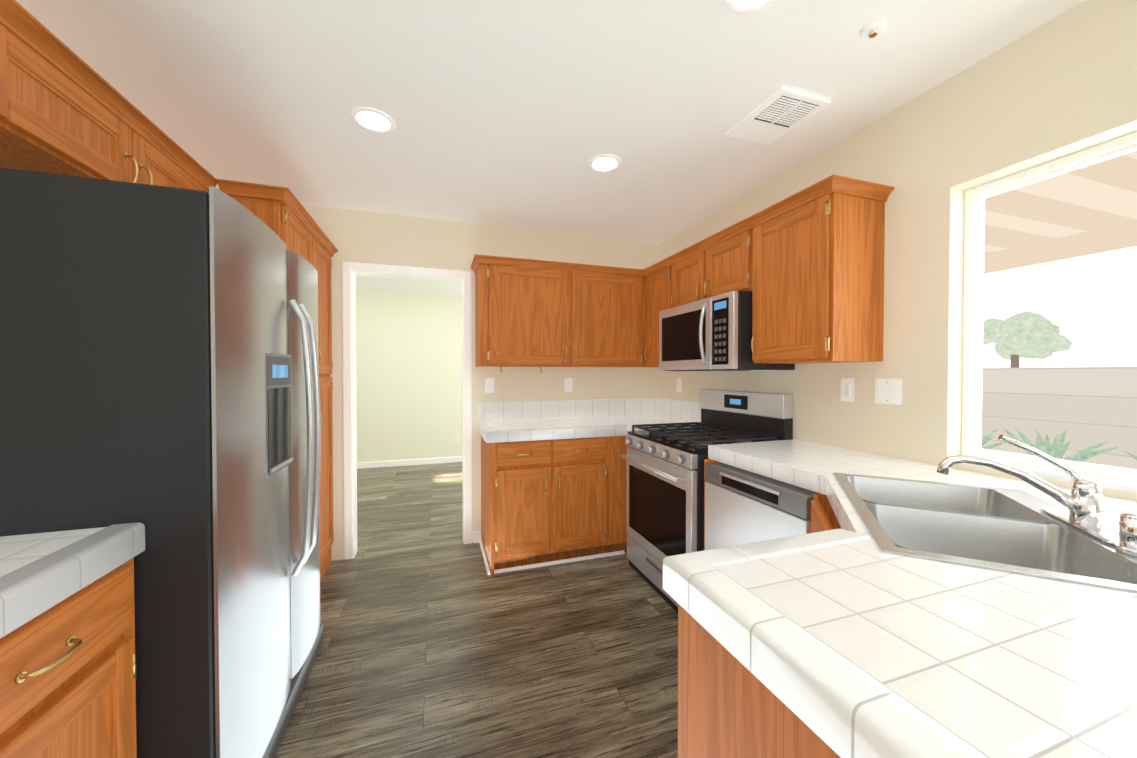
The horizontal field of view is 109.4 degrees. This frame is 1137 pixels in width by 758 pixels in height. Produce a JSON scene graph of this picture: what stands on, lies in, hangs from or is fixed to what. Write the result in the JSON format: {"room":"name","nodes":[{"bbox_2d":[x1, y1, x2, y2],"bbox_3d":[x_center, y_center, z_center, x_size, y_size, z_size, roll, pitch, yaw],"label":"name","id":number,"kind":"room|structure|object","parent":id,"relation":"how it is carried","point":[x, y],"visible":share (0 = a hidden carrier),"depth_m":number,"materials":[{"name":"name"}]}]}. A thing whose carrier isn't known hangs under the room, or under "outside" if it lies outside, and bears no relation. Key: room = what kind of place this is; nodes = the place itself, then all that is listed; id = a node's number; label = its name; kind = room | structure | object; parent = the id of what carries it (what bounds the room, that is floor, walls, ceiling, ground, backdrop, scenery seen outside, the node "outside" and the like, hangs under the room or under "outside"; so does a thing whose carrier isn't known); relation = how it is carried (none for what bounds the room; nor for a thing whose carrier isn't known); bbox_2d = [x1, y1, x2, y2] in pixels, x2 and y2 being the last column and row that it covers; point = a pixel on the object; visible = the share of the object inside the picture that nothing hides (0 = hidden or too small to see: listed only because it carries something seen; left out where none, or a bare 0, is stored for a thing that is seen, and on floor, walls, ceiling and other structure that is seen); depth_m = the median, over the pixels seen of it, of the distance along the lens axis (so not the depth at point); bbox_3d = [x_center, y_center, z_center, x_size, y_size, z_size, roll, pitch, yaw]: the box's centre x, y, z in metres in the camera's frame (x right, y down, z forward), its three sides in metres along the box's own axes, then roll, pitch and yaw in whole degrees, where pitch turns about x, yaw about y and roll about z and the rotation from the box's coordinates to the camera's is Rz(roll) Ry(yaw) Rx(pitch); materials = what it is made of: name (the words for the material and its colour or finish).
{"room":"kitchen","nodes":[
{"label":"kitchen","id":0,"kind":"room"},
{"bbox_2d":[0,0,155,184],"bbox_3d":[-1.561,-0.743,1.088,0.356,0.278,0.554,0,1,-18],"label":"upper cabinet","id":1,"kind":"object","parent":0,"relation":"attached to","point":[65,109],"depth_m":1.10,"materials":[{"name":"brown wood"}]},
{"bbox_2d":[152,124,215,192],"bbox_3d":[-1.696,-0.749,1.497,0.356,0.278,0.554,0,1,-18],"label":"upper cabinet","id":2,"kind":"object","parent":0,"relation":"attached to","point":[173,167],"depth_m":1.56,"materials":[{"name":"brown wood"}]},
{"bbox_2d":[356,289,461,462],"bbox_3d":[-2.418,0.001,5.809,5.130,2.490,0.120,0,1,-18],"label":"wall","id":3,"kind":"structure","parent":0,"point":[408,375],"depth_m":5.77,"materials":[{"name":"paint"}]},
{"bbox_2d":[357,456,461,468],"bbox_3d":[-2.397,1.205,5.761,4.890,0.085,0.014,0,1,-18],"label":"baseboard","id":4,"kind":"structure","parent":3,"relation":"attached to","point":[364,465],"depth_m":5.79,"materials":[{"name":"white wood"}]},
{"bbox_2d":[453,436,457,443],"bbox_3d":[-1.680,0.914,5.995,0.070,0.115,0.010,0,1,-18],"label":"outlet","id":5,"kind":"object","parent":3,"relation":"attached to","point":[455,439],"visible":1,"depth_m":5.99,"materials":[{"name":"white plastic"}]},
{"bbox_2d":[274,462,677,757],"bbox_3d":[-0.986,1.352,1.681,5.010,0.100,9.050,0,1,-18],"label":"floor","id":6,"kind":"structure","parent":0,"point":[438,642],"depth_m":1.92,"materials":[{"name":"wood"}]},
{"bbox_2d":[0,558,136,757],"bbox_3d":[-1.257,0.875,0.628,0.632,0.884,0.573,0,1,-18],"label":"base cabinet","id":7,"kind":"object","parent":6,"relation":"on","point":[68,677],"visible":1,"depth_m":0.79,"materials":[{"name":"brown wood"}]},
{"bbox_2d":[0,522,144,638],"bbox_3d":[-1.094,0.329,0.124,0.632,0.220,1.626,0,1,-18],"label":"countertop","id":8,"kind":"structure","parent":7,"relation":"on","point":[40,573],"depth_m":0.82,"materials":[{"name":"tile"}]},
{"bbox_2d":[0,167,322,757],"bbox_3d":[-1.373,0.403,1.401,0.838,1.807,0.960,0,1,-18],"label":"fridge","id":9,"kind":"object","parent":6,"relation":"on","point":[159,373],"visible":0.96,"depth_m":1.02,"materials":[{"name":"black"}]},
{"bbox_2d":[216,180,319,389],"bbox_3d":[-1.743,0.200,2.090,0.631,2.192,0.538,0,1,-18],"label":"tall cabinet","id":10,"kind":"object","parent":6,"relation":"on","point":[277,208],"depth_m":1.94,"materials":[{"name":"brown wood"}]},
{"bbox_2d":[320,232,335,580],"bbox_3d":[-1.873,0.195,2.483,0.631,2.192,0.537,0,1,-18],"label":"tall cabinet","id":11,"kind":"object","parent":6,"relation":"on","point":[326,250],"depth_m":2.68,"materials":[{"name":"brown wood"}]},
{"bbox_2d":[481,436,627,578],"bbox_3d":[0.171,0.842,3.102,1.592,0.883,0.660,0,1,-18],"label":"base cabinet","id":12,"kind":"object","parent":6,"relation":"on","point":[542,501],"visible":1,"depth_m":2.72,"materials":[{"name":"brown wood"}]},
{"bbox_2d":[473,531,624,574],"bbox_3d":[-0.165,1.241,3.055,1.040,0.085,0.548,0,1,-18],"label":"trim","id":13,"kind":"structure","parent":12,"relation":"attached to","point":[476,536],"depth_m":2.83,"materials":[{"name":"white wood"}]},
{"bbox_2d":[476,398,700,442],"bbox_3d":[0.161,0.289,3.073,1.625,0.220,0.693,0,1,-18],"label":"countertop","id":14,"kind":"structure","parent":12,"relation":"on","point":[506,421],"depth_m":3.20,"materials":[{"name":"tile"}]},
{"bbox_2d":[621,389,792,612],"bbox_3d":[0.804,0.685,2.521,0.734,1.212,0.756,0,1,-18],"label":"stove","id":15,"kind":"object","parent":6,"relation":"on","point":[664,491],"visible":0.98,"depth_m":2.39,"materials":[{"name":"silver metal"}]},
{"bbox_2d":[704,459,719,498],"bbox_3d":[0.996,0.854,2.165,0.612,0.883,0.029,0,1,-18],"label":"base cabinet","id":16,"kind":"object","parent":6,"relation":"on","point":[705,460],"depth_m":2.07,"materials":[{"name":"brown wood"}]},
{"bbox_2d":[663,439,1136,757],"bbox_3d":[0.857,0.388,1.179,1.491,0.074,1.806,0,1,-18],"label":"countertop","id":17,"kind":"structure","parent":16,"relation":"on","point":[849,639],"depth_m":0.58,"materials":[{"name":"tile"}]},
{"bbox_2d":[833,472,1136,591],"bbox_3d":[1.040,0.440,1.052,0.500,0.175,0.735,0,1,27],"label":"sink","id":18,"kind":"object","parent":17,"relation":"in","point":[1010,530],"visible":0.48,"depth_m":1.04,"materials":[{"name":"silver metal"}]},
{"bbox_2d":[936,435,1136,556],"bbox_3d":[1.177,0.247,0.967,0.302,0.211,0.336,0,1,-18],"label":"faucet","id":19,"kind":"object","parent":17,"relation":"on","point":[1083,503],"visible":1,"depth_m":0.95,"materials":[{"name":"silver metal"}]},
{"bbox_2d":[678,493,840,757],"bbox_3d":[0.963,0.871,0.898,1.469,0.883,1.152,0,1,-18],"label":"base cabinet","id":20,"kind":"object","parent":6,"relation":"on","point":[730,705],"depth_m":0.68,"materials":[{"name":"brown wood"}]},
{"bbox_2d":[705,462,817,549],"bbox_3d":[1.058,0.864,1.853,0.595,0.872,0.591,0,1,-18],"label":"dishwasher","id":21,"kind":"object","parent":6,"relation":"on","point":[742,506],"visible":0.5,"depth_m":1.75,"materials":[{"name":"grey metal"}]},
{"bbox_2d":[302,204,659,560],"bbox_3d":[-1.420,0.040,2.979,5.010,2.490,0.120,0,1,-18],"label":"wall","id":22,"kind":"structure","parent":0,"point":[356,236],"depth_m":3.14,"materials":[{"name":"paint"}]},
{"bbox_2d":[342,262,471,559],"bbox_3d":[-1.194,0.227,3.048,0.886,2.114,0.138,0,1,-18],"label":"door frame","id":23,"kind":"structure","parent":22,"relation":"attached to","point":[351,271],"depth_m":2.94,"materials":[{"name":"white wood"}]},
{"bbox_2d":[485,378,493,392],"bbox_3d":[-0.621,0.052,3.174,0.070,0.115,0.010,0,1,-18],"label":"electrical outlet","id":24,"kind":"object","parent":22,"relation":"attached to","point":[489,385],"visible":1,"depth_m":3.17,"materials":[{"name":"white plastic"}]},
{"bbox_2d":[475,254,582,369],"bbox_3d":[-0.323,-0.481,3.096,0.741,0.768,0.327,0,1,-18],"label":"upper cabinet","id":25,"kind":"object","parent":22,"relation":"attached to","point":[529,312],"depth_m":2.95,"materials":[{"name":"brown wood"}]},
{"bbox_2d":[565,378,572,391],"bbox_3d":[0.001,0.051,3.379,0.070,0.115,0.010,0,1,-18],"label":"electrical outlet","id":26,"kind":"object","parent":22,"relation":"attached to","point":[568,384],"visible":1,"depth_m":3.38,"materials":[{"name":"white plastic"}]},
{"bbox_2d":[583,264,642,366],"bbox_3d":[0.220,-0.483,3.275,0.676,0.768,0.327,0,1,-18],"label":"upper cabinet","id":27,"kind":"object","parent":22,"relation":"attached to","point":[612,296],"depth_m":3.15,"materials":[{"name":"brown wood"}]},
{"bbox_2d":[15,0,1084,294],"bbox_3d":[-1.043,-1.247,1.628,5.130,0.120,8.890,0,1,-18],"label":"ceiling","id":28,"kind":"structure","parent":0,"point":[517,114],"depth_m":1.63,"materials":[{"name":"paint"}]},
{"bbox_2d":[350,107,395,132],"bbox_3d":[-0.897,-1.190,1.850,0.188,0.013,0.188,0,1,-18],"label":"recessed light","id":29,"kind":"object","parent":28,"relation":"in","point":[372,119],"visible":1,"depth_m":1.84,"materials":[{"name":"white"}]},
{"bbox_2d":[588,154,621,171],"bbox_3d":[0.201,-1.195,2.228,0.188,0.013,0.188,0,1,-18],"label":"recessed light","id":30,"kind":"object","parent":28,"relation":"in","point":[604,163],"visible":1,"depth_m":2.22,"materials":[{"name":"white"}]},
{"bbox_2d":[723,0,774,13],"bbox_3d":[0.561,-1.181,1.205,0.188,0.013,0.188,0,1,-18],"label":"recessed light","id":31,"kind":"object","parent":28,"relation":"in","point":[742,6],"visible":1,"depth_m":1.27,"materials":[{"name":"white"}]},
{"bbox_2d":[725,87,830,144],"bbox_3d":[0.939,-1.180,1.830,0.270,0.018,0.340,0,1,-18],"label":"ceiling vent","id":32,"kind":"object","parent":28,"relation":"in","point":[777,114],"visible":1,"depth_m":1.79,"materials":[{"name":"white plastic"}]},
{"bbox_2d":[860,19,886,39],"bbox_3d":[1.030,-1.172,1.359,0.072,0.022,0.072,0,1,-18],"label":"sprinkler head","id":33,"kind":"object","parent":28,"relation":"attached to","point":[873,29],"visible":1,"depth_m":1.35,"materials":[{"name":"white plastic"}]},
{"bbox_2d":[659,0,1136,501],"bbox_3d":[1.787,0.066,1.000,0.160,2.490,5.650,0,1,-18],"label":"wall","id":34,"kind":"structure","parent":0,"point":[1061,85],"depth_m":1.63,"materials":[{"name":"paint"}]},
{"bbox_2d":[643,258,666,366],"bbox_3d":[0.824,-0.481,3.122,0.328,0.768,0.374,0,1,-18],"label":"upper cabinet","id":35,"kind":"object","parent":34,"relation":"attached to","point":[655,277],"depth_m":3.13,"materials":[{"name":"brown wood"}]},
{"bbox_2d":[676,378,680,391],"bbox_3d":[0.919,0.051,3.356,0.010,0.115,0.070,0,1,-18],"label":"electrical outlet","id":36,"kind":"object","parent":34,"relation":"attached to","point":[678,384],"visible":1,"depth_m":3.35,"materials":[{"name":"white plastic"}]},
{"bbox_2d":[667,246,694,308],"bbox_3d":[0.955,-0.673,2.724,0.328,0.373,0.460,0,1,-18],"label":"upper cabinet","id":37,"kind":"object","parent":34,"relation":"attached to","point":[681,266],"depth_m":2.76,"materials":[{"name":"brown wood"}]},
{"bbox_2d":[695,218,746,300],"bbox_3d":[1.057,-0.669,2.416,0.328,0.373,0.460,0,1,-18],"label":"upper cabinet","id":38,"kind":"object","parent":34,"relation":"attached to","point":[721,258],"depth_m":2.36,"materials":[{"name":"brown wood"}]},
{"bbox_2d":[659,291,794,370],"bbox_3d":[0.931,-0.264,2.551,0.484,0.427,0.756,0,1,-18],"label":"over-the-range microwave","id":39,"kind":"object","parent":38,"relation":"attached to","point":[713,333],"visible":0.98,"depth_m":2.31,"materials":[{"name":"silver metal"}]},
{"bbox_2d":[747,174,890,363],"bbox_3d":[1.200,-0.466,1.984,0.328,0.768,0.456,0,1,-18],"label":"upper cabinet","id":40,"kind":"object","parent":34,"relation":"attached to","point":[805,266],"depth_m":1.80,"materials":[{"name":"brown wood"}]},
{"bbox_2d":[841,378,854,401],"bbox_3d":[1.373,0.053,1.981,0.010,0.115,0.070,0,1,-18],"label":"electrical outlet","id":41,"kind":"object","parent":34,"relation":"attached to","point":[847,388],"visible":1,"depth_m":1.98,"materials":[{"name":"white plastic"}]},
{"bbox_2d":[874,378,901,404],"bbox_3d":[1.430,0.056,1.803,0.012,0.115,0.116,0,1,-18],"label":"double light switch","id":42,"kind":"object","parent":34,"relation":"attached to","point":[888,391],"visible":1,"depth_m":1.80,"materials":[{"name":"white plastic"}]},
{"bbox_2d":[961,132,1136,482],"bbox_3d":[1.837,-0.212,0.949,0.055,1.068,1.430,0,1,-18],"label":"window","id":43,"kind":"structure","parent":34,"relation":"in","point":[973,296],"depth_m":1.58,"materials":[{"name":"white plastic"}]},
{"bbox_2d":[963,462,1136,492],"bbox_3d":[1.769,0.326,0.934,0.085,0.016,1.428,0,1,-18],"label":"window sill","id":44,"kind":"structure","parent":34,"relation":"attached to","point":[1127,486],"depth_m":1.30,"materials":[{"name":"white paint"}]},
{"label":"outside","id":45,"kind":"structure","parent":0,"visible":0},
{"bbox_2d":[984,150,1136,273],"bbox_3d":[3.673,-1.576,3.733,5.150,0.300,12.300,0,1,-18],"label":"roof","id":46,"kind":"structure","parent":45,"point":[1088,210],"depth_m":3.98,"materials":[{"name":"paint"}]},
{"bbox_3d":[9.203,1.410,4.072,15.840,0.040,30.000,0,1,-18],"label":"ground","id":47,"kind":"structure","parent":45,"visible":0},
{"bbox_2d":[982,429,1005,448],"bbox_3d":[6.507,1.008,6.585,1.050,0.695,0.916,0,1,-18],"label":"agave plant","id":48,"kind":"object","parent":47,"relation":"on","point":[986,439],"visible":0.08,"depth_m":6.46,"materials":[{"name":"green plant"}]},
{"bbox_2d":[983,311,1071,367],"bbox_3d":[8.900,-0.006,8.004,1.055,2.686,1.328,0,1,-18],"label":"tree","id":49,"kind":"object","parent":47,"relation":"on","point":[1025,334],"visible":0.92,"depth_m":7.65,"materials":[{"name":"green plant"}]},
{"bbox_2d":[982,366,1136,469],"bbox_3d":[8.273,0.624,3.754,0.240,1.540,30.000,0,1,-18],"label":"wall","id":50,"kind":"structure","parent":47,"relation":"on","point":[1086,407],"depth_m":5.98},
{"bbox_2d":[1004,428,1117,461],"bbox_3d":[6.729,1.038,5.521,0.878,0.664,1.033,0,1,-18],"label":"agave plant","id":51,"kind":"object","parent":47,"relation":"on","point":[1057,449],"visible":0.48,"depth_m":5.48,"materials":[{"name":"green plant"}]},
{"bbox_2d":[1124,451,1136,459],"bbox_3d":[7.190,1.063,4.670,0.907,0.638,0.862,0,1,-18],"label":"agave plant","id":52,"kind":"object","parent":47,"relation":"on","point":[1133,456],"visible":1,"depth_m":4.97,"materials":[{"name":"green plant"}]},
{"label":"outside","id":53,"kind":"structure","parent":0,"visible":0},
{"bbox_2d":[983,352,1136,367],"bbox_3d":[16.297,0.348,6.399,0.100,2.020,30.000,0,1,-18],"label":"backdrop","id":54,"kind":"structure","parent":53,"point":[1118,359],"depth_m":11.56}
]}

